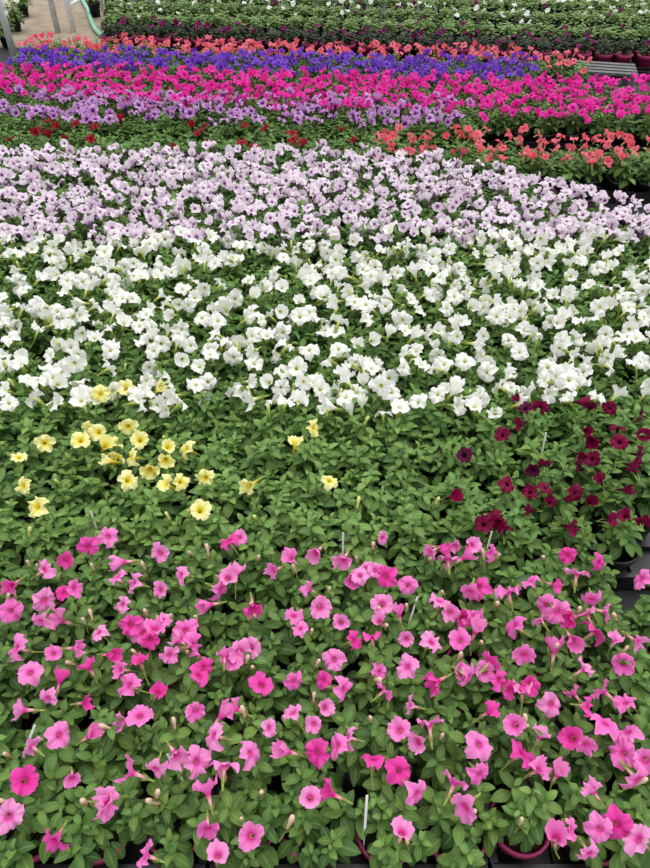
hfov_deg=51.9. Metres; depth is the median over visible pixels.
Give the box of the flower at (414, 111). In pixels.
[409,108,420,116]
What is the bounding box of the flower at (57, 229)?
[49,223,61,234]
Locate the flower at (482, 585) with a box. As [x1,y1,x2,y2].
[475,577,492,601]
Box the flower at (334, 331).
[324,324,344,338]
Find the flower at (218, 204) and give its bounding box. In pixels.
[213,201,221,209]
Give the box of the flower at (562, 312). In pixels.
[557,306,572,317]
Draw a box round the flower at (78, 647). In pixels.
[66,639,86,657]
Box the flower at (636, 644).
[627,634,649,652]
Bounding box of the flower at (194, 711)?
[185,701,204,722]
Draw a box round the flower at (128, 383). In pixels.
[117,379,132,395]
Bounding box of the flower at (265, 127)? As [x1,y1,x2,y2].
[260,123,268,135]
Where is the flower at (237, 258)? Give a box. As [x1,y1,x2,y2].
[233,254,243,265]
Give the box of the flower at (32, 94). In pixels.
[30,91,36,98]
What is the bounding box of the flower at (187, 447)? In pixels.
[179,440,195,459]
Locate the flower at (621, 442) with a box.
[609,433,628,449]
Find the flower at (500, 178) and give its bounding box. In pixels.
[495,173,505,181]
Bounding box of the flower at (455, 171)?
[448,168,458,178]
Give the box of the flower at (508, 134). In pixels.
[504,129,512,140]
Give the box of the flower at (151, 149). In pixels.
[148,145,157,155]
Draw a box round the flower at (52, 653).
[44,644,62,660]
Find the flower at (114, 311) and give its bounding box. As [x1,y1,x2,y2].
[108,303,122,318]
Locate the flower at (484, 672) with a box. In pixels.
[475,660,494,682]
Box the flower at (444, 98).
[442,97,449,105]
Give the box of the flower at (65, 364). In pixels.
[51,358,70,377]
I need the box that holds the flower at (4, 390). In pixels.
[0,381,12,396]
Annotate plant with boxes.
[0,0,25,31]
[0,10,18,47]
[11,0,33,16]
[85,0,100,16]
[99,1,115,18]
[102,14,117,29]
[106,5,125,25]
[108,0,124,12]
[114,1,136,18]
[122,14,136,28]
[124,7,142,25]
[126,0,141,12]
[133,0,148,5]
[133,3,152,22]
[136,12,153,30]
[138,0,157,15]
[142,8,161,27]
[153,0,170,18]
[153,16,172,28]
[158,14,177,30]
[160,0,174,15]
[167,0,180,11]
[170,2,186,17]
[172,0,190,15]
[173,15,188,33]
[176,10,194,31]
[184,0,199,13]
[186,1,204,24]
[190,0,209,16]
[190,14,205,29]
[200,0,214,13]
[200,8,213,32]
[205,0,220,24]
[206,1,225,16]
[210,14,228,34]
[212,11,236,26]
[220,0,231,14]
[221,3,239,25]
[226,1,242,13]
[229,18,244,31]
[231,12,251,34]
[234,0,248,12]
[240,0,260,17]
[240,6,256,25]
[248,13,268,34]
[248,19,265,32]
[251,0,266,17]
[258,0,278,19]
[258,5,272,25]
[266,15,284,31]
[268,0,283,17]
[273,0,295,26]
[274,15,286,33]
[276,0,294,17]
[282,16,301,33]
[284,0,300,19]
[287,13,306,29]
[292,5,311,15]
[294,4,309,27]
[301,0,315,18]
[304,18,318,33]
[305,13,323,36]
[309,8,325,27]
[312,1,330,22]
[315,0,330,19]
[316,0,335,10]
[323,10,343,34]
[323,21,338,33]
[326,5,344,28]
[328,5,346,28]
[333,0,348,19]
[341,10,361,36]
[341,21,359,36]
[345,4,361,23]
[347,0,364,16]
[352,0,368,21]
[359,15,381,29]
[361,21,380,35]
[364,0,383,17]
[365,7,381,23]
[366,0,383,11]
[378,18,400,30]
[381,4,403,17]
[381,21,398,37]
[384,2,400,23]
[385,0,402,11]
[399,0,419,17]
[399,7,419,26]
[399,19,420,30]
[400,21,418,43]
[403,0,418,11]
[417,1,437,18]
[417,18,436,40]
[418,15,437,31]
[419,9,435,24]
[420,0,436,10]
[432,0,452,17]
[435,13,459,37]
[436,0,452,15]
[437,2,457,19]
[438,7,456,30]
[440,22,456,44]
[451,0,469,19]
[454,5,472,31]
[455,0,468,23]
[455,8,472,31]
[456,21,474,40]
[457,18,476,32]
[468,0,488,19]
[469,0,487,23]
[472,0,491,23]
[472,5,489,31]
[475,14,494,38]
[479,23,498,45]
[486,0,505,20]
[488,0,506,23]
[489,9,508,27]
[493,9,514,32]
[495,14,518,36]
[499,24,518,42]
[504,0,522,20]
[507,0,522,24]
[507,3,529,23]
[513,8,529,25]
[514,19,536,40]
[517,23,539,42]
[520,0,539,11]
[523,2,537,25]
[528,9,545,27]
[530,8,549,33]
[534,22,555,37]
[537,0,556,11]
[537,25,557,43]
[540,0,556,20]
[542,3,566,24]
[547,13,567,32]
[554,24,573,42]
[555,0,573,12]
[556,0,576,24]
[556,25,576,47]
[564,11,583,27]
[568,11,586,31]
[572,0,592,13]
[573,22,595,41]
[576,0,592,21]
[579,26,599,49]
[580,6,599,26]
[582,12,601,27]
[585,12,604,31]
[591,0,609,11]
[593,23,616,44]
[594,0,615,16]
[599,28,619,47]
[600,5,613,23]
[602,8,623,28]
[606,9,624,28]
[607,0,629,12]
[610,22,635,46]
[614,0,631,13]
[618,24,640,47]
[621,4,636,18]
[621,13,642,28]
[626,10,644,32]
[628,0,644,12]
[632,2,648,14]
[635,23,649,44]
[636,6,648,17]
[641,9,649,28]
[642,27,649,43]
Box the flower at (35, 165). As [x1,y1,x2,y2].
[31,161,41,170]
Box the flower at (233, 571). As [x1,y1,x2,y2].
[227,560,245,581]
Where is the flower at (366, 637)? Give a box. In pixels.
[363,631,380,647]
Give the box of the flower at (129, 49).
[125,44,133,53]
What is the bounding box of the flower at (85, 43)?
[83,39,89,47]
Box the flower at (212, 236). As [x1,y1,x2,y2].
[205,228,219,243]
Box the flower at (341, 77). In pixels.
[338,74,343,84]
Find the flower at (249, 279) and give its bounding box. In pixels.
[242,274,254,284]
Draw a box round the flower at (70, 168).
[63,167,73,177]
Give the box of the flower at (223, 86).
[221,82,229,89]
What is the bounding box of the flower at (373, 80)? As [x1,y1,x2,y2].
[369,73,376,82]
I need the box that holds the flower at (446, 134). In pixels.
[442,131,449,139]
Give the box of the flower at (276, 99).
[272,92,280,101]
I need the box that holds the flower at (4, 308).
[0,303,14,318]
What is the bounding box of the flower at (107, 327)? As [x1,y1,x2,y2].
[103,322,115,334]
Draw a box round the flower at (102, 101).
[99,98,109,107]
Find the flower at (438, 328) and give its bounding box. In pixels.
[433,321,445,335]
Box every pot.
[21,706,39,730]
[32,854,54,863]
[69,841,130,865]
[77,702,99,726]
[101,34,117,46]
[111,30,122,46]
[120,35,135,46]
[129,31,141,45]
[138,35,152,42]
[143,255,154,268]
[155,35,170,48]
[170,32,175,46]
[173,36,189,48]
[181,33,192,47]
[191,37,206,49]
[210,38,225,50]
[227,38,242,50]
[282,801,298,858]
[302,41,317,52]
[313,36,320,49]
[320,42,335,52]
[340,42,355,55]
[350,629,360,669]
[351,38,357,55]
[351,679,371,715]
[356,826,417,863]
[359,42,373,55]
[377,43,392,56]
[396,45,411,57]
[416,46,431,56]
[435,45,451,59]
[455,46,470,59]
[466,638,512,664]
[472,700,520,724]
[474,47,489,60]
[488,127,505,140]
[488,539,533,569]
[489,789,550,860]
[494,336,501,345]
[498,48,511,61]
[511,128,529,141]
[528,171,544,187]
[531,672,573,727]
[535,129,555,142]
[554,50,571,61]
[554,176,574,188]
[557,123,565,141]
[560,129,579,143]
[563,803,609,866]
[574,50,591,64]
[577,492,608,533]
[580,175,602,189]
[586,131,604,144]
[591,47,608,60]
[591,529,638,572]
[595,51,612,61]
[603,165,613,187]
[608,175,630,190]
[611,135,627,145]
[612,47,620,60]
[615,52,632,62]
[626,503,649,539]
[629,170,644,189]
[632,49,639,61]
[635,132,649,146]
[635,176,649,191]
[636,53,649,66]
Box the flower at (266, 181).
[264,178,269,184]
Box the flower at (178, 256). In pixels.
[171,254,182,266]
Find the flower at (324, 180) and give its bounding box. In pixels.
[321,177,331,185]
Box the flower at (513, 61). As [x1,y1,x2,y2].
[509,59,515,66]
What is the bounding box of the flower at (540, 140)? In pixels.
[536,138,545,143]
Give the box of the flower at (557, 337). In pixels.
[553,331,568,342]
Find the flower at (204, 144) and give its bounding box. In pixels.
[201,141,210,149]
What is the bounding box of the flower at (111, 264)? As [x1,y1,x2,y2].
[104,258,120,272]
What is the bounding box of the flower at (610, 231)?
[604,227,613,235]
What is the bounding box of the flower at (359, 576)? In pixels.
[351,567,369,585]
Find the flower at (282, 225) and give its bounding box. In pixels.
[278,219,287,237]
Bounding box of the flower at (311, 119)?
[305,116,313,121]
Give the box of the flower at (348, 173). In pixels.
[342,168,352,177]
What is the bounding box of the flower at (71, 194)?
[66,191,75,198]
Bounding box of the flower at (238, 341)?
[226,335,248,350]
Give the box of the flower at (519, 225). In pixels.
[513,221,522,230]
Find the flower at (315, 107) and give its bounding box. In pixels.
[312,104,320,112]
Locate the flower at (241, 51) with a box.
[238,48,243,54]
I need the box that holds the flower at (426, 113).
[421,107,432,120]
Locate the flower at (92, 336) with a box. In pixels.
[87,330,103,345]
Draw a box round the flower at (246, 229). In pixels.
[242,224,253,233]
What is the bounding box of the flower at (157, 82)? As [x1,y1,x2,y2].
[153,80,161,87]
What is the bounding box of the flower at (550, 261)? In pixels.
[544,254,556,270]
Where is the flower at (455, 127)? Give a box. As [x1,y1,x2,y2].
[450,124,460,134]
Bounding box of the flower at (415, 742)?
[407,732,426,754]
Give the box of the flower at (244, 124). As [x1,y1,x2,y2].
[241,121,248,128]
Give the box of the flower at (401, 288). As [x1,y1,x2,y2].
[396,284,411,297]
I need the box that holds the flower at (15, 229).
[8,225,23,236]
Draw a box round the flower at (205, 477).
[194,469,214,485]
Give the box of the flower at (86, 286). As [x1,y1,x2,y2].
[81,282,93,294]
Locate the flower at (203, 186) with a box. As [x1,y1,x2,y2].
[197,182,208,192]
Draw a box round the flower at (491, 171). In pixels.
[488,169,494,176]
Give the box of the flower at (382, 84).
[380,81,386,87]
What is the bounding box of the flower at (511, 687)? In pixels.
[502,679,516,700]
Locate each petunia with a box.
[0,62,4,88]
[0,65,16,98]
[0,74,10,100]
[0,78,25,114]
[0,84,23,119]
[0,98,16,125]
[0,104,30,142]
[0,121,7,136]
[0,128,27,154]
[0,140,10,175]
[0,144,30,185]
[0,157,18,188]
[0,167,35,205]
[0,181,26,222]
[0,189,18,224]
[0,202,43,247]
[0,222,33,267]
[0,230,26,277]
[0,247,15,300]
[0,272,39,318]
[0,292,28,338]
[0,296,52,363]
[0,312,13,378]
[0,330,40,384]
[0,359,32,408]
[0,372,57,442]
[0,407,34,466]
[0,441,15,481]
[0,465,51,528]
[0,498,38,578]
[0,552,21,618]
[0,576,69,664]
[0,633,44,730]
[0,687,95,796]
[0,703,24,790]
[0,765,77,867]
[3,56,31,82]
[4,75,32,103]
[4,434,65,493]
[4,546,82,613]
[5,133,38,162]
[7,62,31,93]
[7,155,44,198]
[8,213,62,260]
[8,247,52,298]
[9,72,38,92]
[9,192,45,226]
[11,348,71,410]
[12,46,30,67]
[13,102,36,137]
[14,402,74,458]
[14,496,91,571]
[15,47,33,87]
[16,35,39,57]
[16,125,49,151]
[16,285,60,340]
[17,46,38,67]
[17,180,57,217]
[17,639,105,726]
[18,229,60,284]
[19,55,45,82]
[19,81,40,112]
[20,89,47,123]
[20,142,55,179]
[21,62,50,88]
[24,73,56,106]
[25,104,58,140]
[25,164,64,203]
[28,316,79,379]
[29,44,47,73]
[29,127,63,162]
[30,31,51,50]
[30,198,67,246]
[31,66,57,96]
[31,155,72,191]
[31,266,79,308]
[31,579,115,670]
[32,104,63,138]
[33,190,71,231]
[34,42,52,61]
[37,36,54,60]
[37,53,67,83]
[37,82,67,113]
[40,83,70,119]
[40,117,74,150]
[40,367,93,431]
[41,44,61,67]
[41,303,90,378]
[42,766,143,867]
[43,469,99,534]
[44,255,82,299]
[46,31,67,51]
[46,421,105,499]
[47,106,84,147]
[47,139,79,186]
[48,73,73,104]
[49,47,69,75]
[49,62,72,91]
[49,214,92,265]
[51,348,109,412]
[52,233,94,273]
[53,47,69,59]
[55,134,91,172]
[55,183,84,219]
[56,73,81,101]
[56,282,101,332]
[56,527,134,619]
[57,164,91,203]
[58,47,79,68]
[58,82,81,109]
[58,96,88,144]
[58,268,105,320]
[59,37,79,58]
[59,63,91,91]
[60,56,87,88]
[62,203,98,264]
[63,158,99,201]
[64,35,82,55]
[65,85,91,124]
[66,119,99,148]
[66,506,143,572]
[67,384,113,466]
[69,80,92,102]
[70,694,153,787]
[72,49,93,75]
[72,187,107,234]
[72,244,117,295]
[73,104,107,144]
[74,326,122,383]
[75,48,95,72]
[75,145,104,184]
[76,38,94,57]
[76,60,103,83]
[76,71,104,97]
[76,96,111,141]
[77,625,171,726]
[79,35,102,51]
[79,232,123,286]
[79,300,131,372]
[80,447,147,525]
[82,88,107,109]
[82,214,127,262]
[83,134,122,170]
[83,176,116,219]
[84,82,121,106]
[85,61,117,90]
[86,381,139,433]
[87,279,137,335]
[88,42,106,60]
[89,86,118,117]
[89,153,125,200]
[89,167,119,207]
[91,54,110,78]
[91,108,133,142]
[92,45,118,70]
[92,113,124,170]
[92,207,127,257]
[93,418,155,493]
[94,191,138,232]
[95,41,115,52]
[96,342,147,407]
[97,270,147,315]
[98,59,121,85]
[98,70,124,101]
[98,142,137,181]
[99,36,119,54]
[100,22,117,46]
[103,88,134,117]
[104,178,145,222]
[104,257,149,295]
[107,47,124,64]
[107,61,141,92]
[107,569,172,666]
[108,14,129,46]
[108,138,145,172]
[108,221,158,268]
[108,542,188,610]
[109,379,167,462]
[110,83,134,105]
[111,56,128,78]
[111,318,162,390]
[112,40,135,57]
[112,43,138,70]
[113,32,140,57]
[113,89,142,121]
[113,100,135,128]
[113,171,146,204]
[113,744,219,867]
[115,228,157,298]
[115,308,169,360]
[117,133,150,152]
[118,57,145,88]
[119,19,142,45]
[119,26,135,46]
[119,153,151,192]
[122,75,145,93]
[122,110,154,146]
[122,372,190,438]
[126,201,157,260]
[126,504,183,566]
[127,94,161,145]
[127,288,172,336]
[128,50,152,81]
[128,90,148,116]
[128,145,158,192]
[129,453,190,533]
[130,63,154,90]
[130,179,167,220]
[131,43,150,70]
[131,188,168,232]
[132,45,157,72]
[132,266,178,323]
[133,84,162,99]
[134,35,161,56]
[134,42,156,63]
[135,23,152,42]
[135,680,218,783]
[137,89,165,130]
[140,142,173,170]
[140,214,191,266]
[141,128,175,166]
[141,343,193,407]
[142,56,167,86]
[142,169,175,205]
[143,16,162,45]
[143,326,194,378]
[144,56,171,78]
[144,432,200,500]
[145,48,171,64]
[145,88,171,111]
[145,254,187,296]
[146,153,183,194]
[147,39,171,58]
[147,75,170,100]
[149,21,170,48]
[149,106,179,144]
[150,67,174,92]
[150,225,192,283]
[150,630,233,729]
[151,47,175,70]
[153,83,180,106]
[153,142,184,190]
[154,199,190,254]
[154,405,208,461]
[156,101,184,143]
[157,18,178,46]
[159,90,183,132]
[159,575,232,663]
[160,289,202,341]
[160,308,203,359]
[162,63,185,90]
[162,193,203,230]
[166,532,239,614]
[167,119,198,168]
[167,166,206,215]
[167,180,201,217]
[168,60,191,81]
[169,76,181,101]
[169,378,229,446]
[169,499,237,565]
[170,37,190,62]
[170,44,186,69]
[170,64,200,93]
[170,90,203,123]
[170,274,217,325]
[171,139,199,172]
[172,248,215,297]
[172,468,247,524]
[173,28,189,48]
[174,48,197,82]
[175,104,202,144]
[177,21,193,47]
[177,156,205,189]
[179,101,206,138]
[180,91,212,121]
[180,217,219,260]
[181,82,206,107]
[181,141,210,185]
[182,57,209,91]
[182,325,238,381]
[184,48,198,65]
[185,348,229,412]
[187,201,224,246]
[187,228,227,281]
[188,73,212,101]
[188,130,224,171]
[189,50,217,72]
[189,434,244,491]
[190,22,206,49]
[190,34,214,63]
[190,55,212,81]
[190,190,223,231]
[191,63,219,105]
[192,760,287,867]
[194,299,234,362]
[194,411,256,466]
[195,19,212,50]
[195,177,231,218]
[197,123,228,161]
[197,167,232,205]
[198,104,230,150]
[198,288,244,337]
[199,93,226,120]
[201,95,232,145]
[201,140,236,182]
[201,697,282,785]
[202,47,228,66]
[203,23,225,50]
[203,80,229,112]
[203,152,237,201]
[206,61,233,83]
[206,89,235,137]
[206,250,248,296]
[208,37,231,63]
[209,235,253,283]
[209,278,246,324]
[211,79,234,104]
[211,636,294,727]
[212,51,236,75]
[212,52,230,74]
[213,67,240,107]
[213,215,253,262]
[214,25,231,43]
[214,87,248,119]
[214,592,295,668]
[216,203,254,240]
[218,139,248,172]
[218,188,256,233]
[219,529,295,610]
[221,121,255,158]
[221,177,260,217]
[221,345,272,410]
[223,327,275,390]
[223,374,270,445]
[224,46,244,66]
[224,106,256,146]
[225,26,243,50]
[226,76,256,104]
[226,155,261,196]
[227,21,248,42]
[227,58,248,80]
[227,62,247,94]
[227,502,296,570]
[228,36,250,66]
[228,79,253,107]
[229,107,256,139]
[229,168,259,201]
[229,304,280,358]
[232,48,255,72]
[233,144,264,186]
[234,67,257,106]
[234,91,257,130]
[234,432,291,493]
[234,469,289,529]
[236,400,295,458]
[238,277,277,338]
[241,92,271,124]
[241,264,280,296]
[241,265,285,317]
[242,212,283,267]
[244,45,264,71]
[245,202,281,249]
[246,235,287,280]
[247,28,261,51]
[247,39,264,62]
[247,59,269,89]
[247,66,285,102]
[247,83,277,107]
[248,123,277,150]
[248,143,282,168]
[249,24,265,50]
[249,114,281,144]
[250,58,271,82]
[251,106,279,144]
[253,48,277,74]
[253,188,289,236]
[254,72,280,99]
[254,166,288,203]
[254,177,287,213]
[256,79,277,102]
[256,158,289,198]
[257,90,281,122]
[260,373,313,446]
[262,355,312,413]
[263,30,281,51]
[263,143,284,179]
[264,38,287,66]
[265,48,280,68]
[265,109,306,145]
[266,769,360,867]
[267,25,285,51]
[267,62,290,85]
[268,53,292,80]
[268,89,289,131]
[269,692,364,793]
[271,81,293,112]
[271,321,319,380]
[272,135,305,170]
[272,278,318,333]
[272,304,325,362]
[274,267,321,311]
[274,642,352,735]
[275,79,302,108]
[276,103,307,133]
[276,213,319,266]
[276,228,315,278]
[276,252,313,300]
[277,203,321,249]
[277,501,341,575]
[278,186,317,230]
[279,47,298,73]
[279,70,304,98]
[279,543,345,608]
[281,87,305,123]
[281,129,308,166]
[281,174,313,218]
[281,470,343,530]
[282,24,304,47]
[282,26,298,52]
[282,46,302,69]
[284,65,305,91]
[284,66,308,90]
[284,144,317,183]
[285,38,306,67]
[285,419,341,492]
[285,581,349,669]
[286,160,315,205]
[286,407,342,456]
[288,92,317,131]
[288,157,317,198]
[291,57,312,78]
[291,76,323,102]
[294,85,315,107]
[296,46,314,77]
[298,47,322,77]
[299,104,331,137]
[300,115,331,149]
[300,138,332,177]
[300,360,357,439]
[301,134,331,161]
[302,29,318,52]
[302,67,326,90]
[302,93,333,126]
[303,23,321,49]
[304,45,329,66]
[304,78,328,96]
[305,244,349,299]
[308,56,335,81]
[308,60,332,90]
[308,176,346,220]
[309,48,334,77]
[310,266,359,317]
[310,309,353,362]
[310,344,354,378]
[311,217,346,266]
[312,83,342,112]
[312,183,343,231]
[312,342,361,404]
[313,139,343,180]
[313,159,347,194]
[313,165,344,210]
[313,201,348,247]
[313,283,358,331]
[315,97,342,131]
[317,79,344,109]
[317,227,351,282]
[320,32,335,52]
[322,27,341,49]
[323,41,344,65]
[323,109,357,147]
[324,97,353,137]
[324,468,393,531]
[325,74,349,98]
[325,90,352,122]
[327,50,341,76]
[327,70,351,96]
[327,398,387,463]
[329,65,351,89]
[329,136,356,167]
[330,127,359,158]
[331,60,357,83]
[331,530,412,611]
[332,496,393,575]
[334,50,355,78]
[334,436,385,493]
[337,90,363,115]
[338,630,425,719]
[339,29,360,55]
[339,154,372,194]
[339,588,418,669]
[340,32,358,55]
[340,93,367,124]
[340,198,380,250]
[341,187,375,234]
[342,41,365,68]
[342,141,368,190]
[342,160,375,200]
[342,186,376,217]
[342,213,379,262]
[342,694,427,793]
[343,48,360,72]
[343,78,370,107]
[343,235,378,279]
[343,296,390,355]
[345,270,386,316]
[345,293,384,334]
[346,74,371,96]
[346,98,381,133]
[346,250,383,295]
[346,323,396,386]
[346,756,431,867]
[348,67,370,94]
[349,92,381,125]
[349,110,380,148]
[350,372,409,432]
[351,354,399,407]
[354,140,383,172]
[355,52,378,76]
[355,58,378,80]
[355,65,371,90]
[357,134,386,154]
[359,31,376,55]
[360,27,377,49]
[362,40,386,60]
[362,55,384,71]
[362,86,388,117]
[362,133,395,172]
[363,96,390,127]
[364,128,397,154]
[364,146,407,185]
[369,73,389,97]
[369,156,400,199]
[370,68,396,95]
[371,81,393,105]
[371,168,397,214]
[371,198,410,252]
[373,398,425,464]
[374,59,397,78]
[374,179,406,218]
[374,184,412,232]
[375,53,396,79]
[375,222,417,285]
[376,99,405,126]
[376,101,405,136]
[376,107,409,154]
[376,220,418,265]
[377,27,395,53]
[377,33,392,56]
[377,435,435,488]
[378,69,396,90]
[378,288,425,341]
[378,469,446,527]
[380,265,415,301]
[381,50,398,75]
[382,261,421,317]
[382,308,428,361]
[386,41,402,63]
[386,324,438,383]
[386,495,448,567]
[387,124,420,164]
[388,76,413,103]
[389,79,417,109]
[389,102,411,123]
[390,72,417,97]
[391,59,418,82]
[391,92,407,114]
[391,142,421,177]
[391,626,476,732]
[392,150,428,208]
[392,344,447,403]
[393,169,430,207]
[394,383,446,441]
[394,538,461,612]
[395,66,417,92]
[395,107,435,153]
[396,25,414,44]
[396,29,415,57]
[397,55,418,75]
[397,576,471,668]
[398,175,438,236]
[400,191,436,233]
[403,43,427,67]
[403,96,427,124]
[403,103,430,137]
[405,200,444,244]
[408,49,421,72]
[408,226,450,281]
[409,694,492,794]
[410,73,437,103]
[410,92,436,124]
[410,216,444,259]
[411,81,436,111]
[411,247,456,302]
[412,89,434,111]
[414,48,436,78]
[414,60,441,84]
[415,30,434,45]
[415,69,436,94]
[415,130,446,172]
[415,264,461,328]
[415,409,472,466]
[416,32,432,56]
[416,286,463,340]
[416,435,477,488]
[416,762,508,867]
[417,65,442,91]
[417,143,446,175]
[421,91,449,124]
[421,300,472,362]
[422,48,442,71]
[423,147,458,197]
[423,329,466,385]
[424,111,453,149]
[424,352,478,411]
[425,169,457,211]
[426,109,458,149]
[427,44,440,68]
[429,179,466,236]
[431,470,486,528]
[431,489,502,568]
[432,188,470,237]
[433,85,461,112]
[434,64,464,84]
[434,71,461,97]
[434,99,465,130]
[435,28,453,46]
[435,31,451,59]
[435,67,464,98]
[436,79,459,104]
[437,202,474,243]
[437,217,478,262]
[438,50,462,78]
[438,375,489,442]
[440,41,467,73]
[440,91,460,113]
[441,142,471,179]
[441,227,478,293]
[442,124,474,163]
[442,536,529,610]
[443,49,466,73]
[443,248,493,296]
[447,94,474,120]
[449,157,500,190]
[451,112,486,156]
[452,106,477,149]
[452,271,495,315]
[454,614,540,724]
[455,30,472,46]
[455,35,473,59]
[455,179,491,222]
[456,170,490,212]
[457,83,484,114]
[458,70,484,98]
[458,81,486,107]
[459,40,484,67]
[459,53,481,75]
[459,89,483,125]
[459,282,502,334]
[459,305,504,357]
[459,577,530,664]
[460,59,480,83]
[460,327,516,384]
[460,402,516,468]
[461,63,483,93]
[461,103,488,133]
[463,196,497,232]
[464,51,485,71]
[466,426,520,492]
[467,126,499,163]
[467,202,510,248]
[467,346,518,411]
[468,139,500,184]
[470,215,513,270]
[471,228,510,278]
[471,692,560,789]
[472,30,494,46]
[473,464,539,535]
[474,38,490,60]
[476,244,521,315]
[478,51,501,80]
[479,78,509,104]
[479,162,517,206]
[480,61,503,88]
[480,61,504,91]
[480,71,503,97]
[480,87,510,138]
[481,81,510,113]
[481,379,531,442]
[482,45,503,67]
[482,95,516,140]
[484,258,529,309]
[485,50,507,75]
[485,483,543,570]
[489,754,577,860]
[491,189,527,230]
[491,296,541,345]
[491,543,589,616]
[492,178,520,211]
[492,302,548,365]
[494,35,511,55]
[494,139,532,185]
[496,35,511,61]
[496,51,521,79]
[497,124,528,166]
[498,204,535,250]
[499,52,527,78]
[499,210,544,266]
[502,76,531,98]
[503,42,522,68]
[503,63,533,90]
[504,67,534,96]
[504,80,532,104]
[505,172,542,204]
[505,325,549,384]
[506,84,536,125]
[506,393,561,469]
[507,94,537,126]
[507,228,549,278]
[509,97,541,141]
[511,342,574,412]
[512,30,532,47]
[512,254,556,299]
[512,435,574,490]
[512,578,595,673]
[514,40,533,61]
[515,176,552,220]
[516,270,559,335]
[517,364,580,442]
[518,50,543,93]
[518,129,553,171]
[519,46,549,72]
[520,146,557,187]
[523,191,560,224]
[524,628,614,727]
[525,53,551,86]
[525,71,549,102]
[525,283,572,333]
[526,76,549,107]
[526,300,587,358]
[527,458,590,538]
[529,83,558,121]
[529,93,562,140]
[529,200,564,244]
[530,234,578,284]
[531,30,553,54]
[531,217,577,270]
[532,37,551,62]
[532,102,562,142]
[539,49,569,90]
[539,328,586,364]
[539,481,597,565]
[543,50,563,84]
[543,246,589,301]
[544,176,587,217]
[544,697,644,798]
[545,72,579,102]
[546,143,587,188]
[548,188,588,235]
[548,396,607,457]
[549,133,577,185]
[550,88,581,119]
[550,268,598,320]
[551,33,571,58]
[551,552,619,608]
[552,81,574,106]
[554,38,571,61]
[554,348,599,412]
[556,95,586,141]
[556,284,603,337]
[557,103,590,143]
[557,759,649,867]
[558,199,599,246]
[559,373,617,433]
[560,426,628,491]
[561,224,615,288]
[562,47,589,94]
[564,56,592,92]
[566,583,638,663]
[567,217,611,268]
[568,297,614,361]
[570,73,597,103]
[571,32,592,57]
[573,132,613,181]
[574,34,597,64]
[574,81,603,108]
[576,149,613,189]
[576,248,623,301]
[577,450,641,533]
[578,90,606,128]
[579,97,616,142]
[579,270,641,320]
[580,326,630,383]
[582,102,611,144]
[583,184,627,229]
[587,629,649,724]
[588,203,633,248]
[588,344,644,425]
[589,75,620,105]
[590,506,649,572]
[591,36,610,60]
[595,41,614,61]
[595,82,628,107]
[595,284,648,333]
[597,401,649,461]
[600,128,637,187]
[600,211,649,264]
[600,228,638,286]
[600,428,649,493]
[601,91,628,120]
[603,97,634,140]
[604,377,649,431]
[606,146,640,190]
[607,693,649,781]
[609,104,640,145]
[610,35,630,60]
[612,255,649,294]
[612,302,649,358]
[613,747,649,867]
[614,72,642,99]
[614,329,649,389]
[615,40,633,62]
[620,466,649,539]
[622,569,649,671]
[623,85,647,113]
[624,93,649,123]
[624,134,649,189]
[624,194,649,265]
[624,270,649,320]
[627,220,649,264]
[629,351,649,404]
[630,96,649,139]
[631,39,647,61]
[634,247,649,295]
[634,283,649,353]
[635,103,649,146]
[635,155,649,191]
[636,40,649,66]
[638,74,649,104]
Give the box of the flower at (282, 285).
[275,278,288,292]
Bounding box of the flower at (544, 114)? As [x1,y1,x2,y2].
[538,111,546,118]
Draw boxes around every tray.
[0,743,218,867]
[171,43,246,55]
[209,762,487,867]
[246,45,320,59]
[248,31,323,45]
[315,218,405,253]
[318,46,395,60]
[321,22,380,33]
[321,34,398,47]
[383,505,540,579]
[394,49,470,65]
[397,22,439,35]
[400,35,474,49]
[455,24,516,39]
[471,169,575,199]
[472,51,550,65]
[475,37,551,53]
[482,778,629,867]
[483,127,582,153]
[550,55,631,72]
[569,43,632,55]
[574,174,649,204]
[574,502,649,590]
[577,129,649,157]
[578,220,649,238]
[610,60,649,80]
[630,59,649,71]
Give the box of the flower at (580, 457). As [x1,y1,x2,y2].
[575,451,584,462]
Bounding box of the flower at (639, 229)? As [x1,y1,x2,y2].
[634,223,645,237]
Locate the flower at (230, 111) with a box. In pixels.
[226,108,233,118]
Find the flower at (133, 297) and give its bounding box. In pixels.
[127,291,140,303]
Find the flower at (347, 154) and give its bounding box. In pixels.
[342,152,351,161]
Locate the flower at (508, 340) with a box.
[501,333,516,347]
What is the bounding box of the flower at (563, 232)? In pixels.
[556,223,566,234]
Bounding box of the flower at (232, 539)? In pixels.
[220,532,238,551]
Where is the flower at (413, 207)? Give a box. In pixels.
[405,200,416,210]
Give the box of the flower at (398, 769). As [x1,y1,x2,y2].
[384,756,410,785]
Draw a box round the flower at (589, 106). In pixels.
[585,102,593,112]

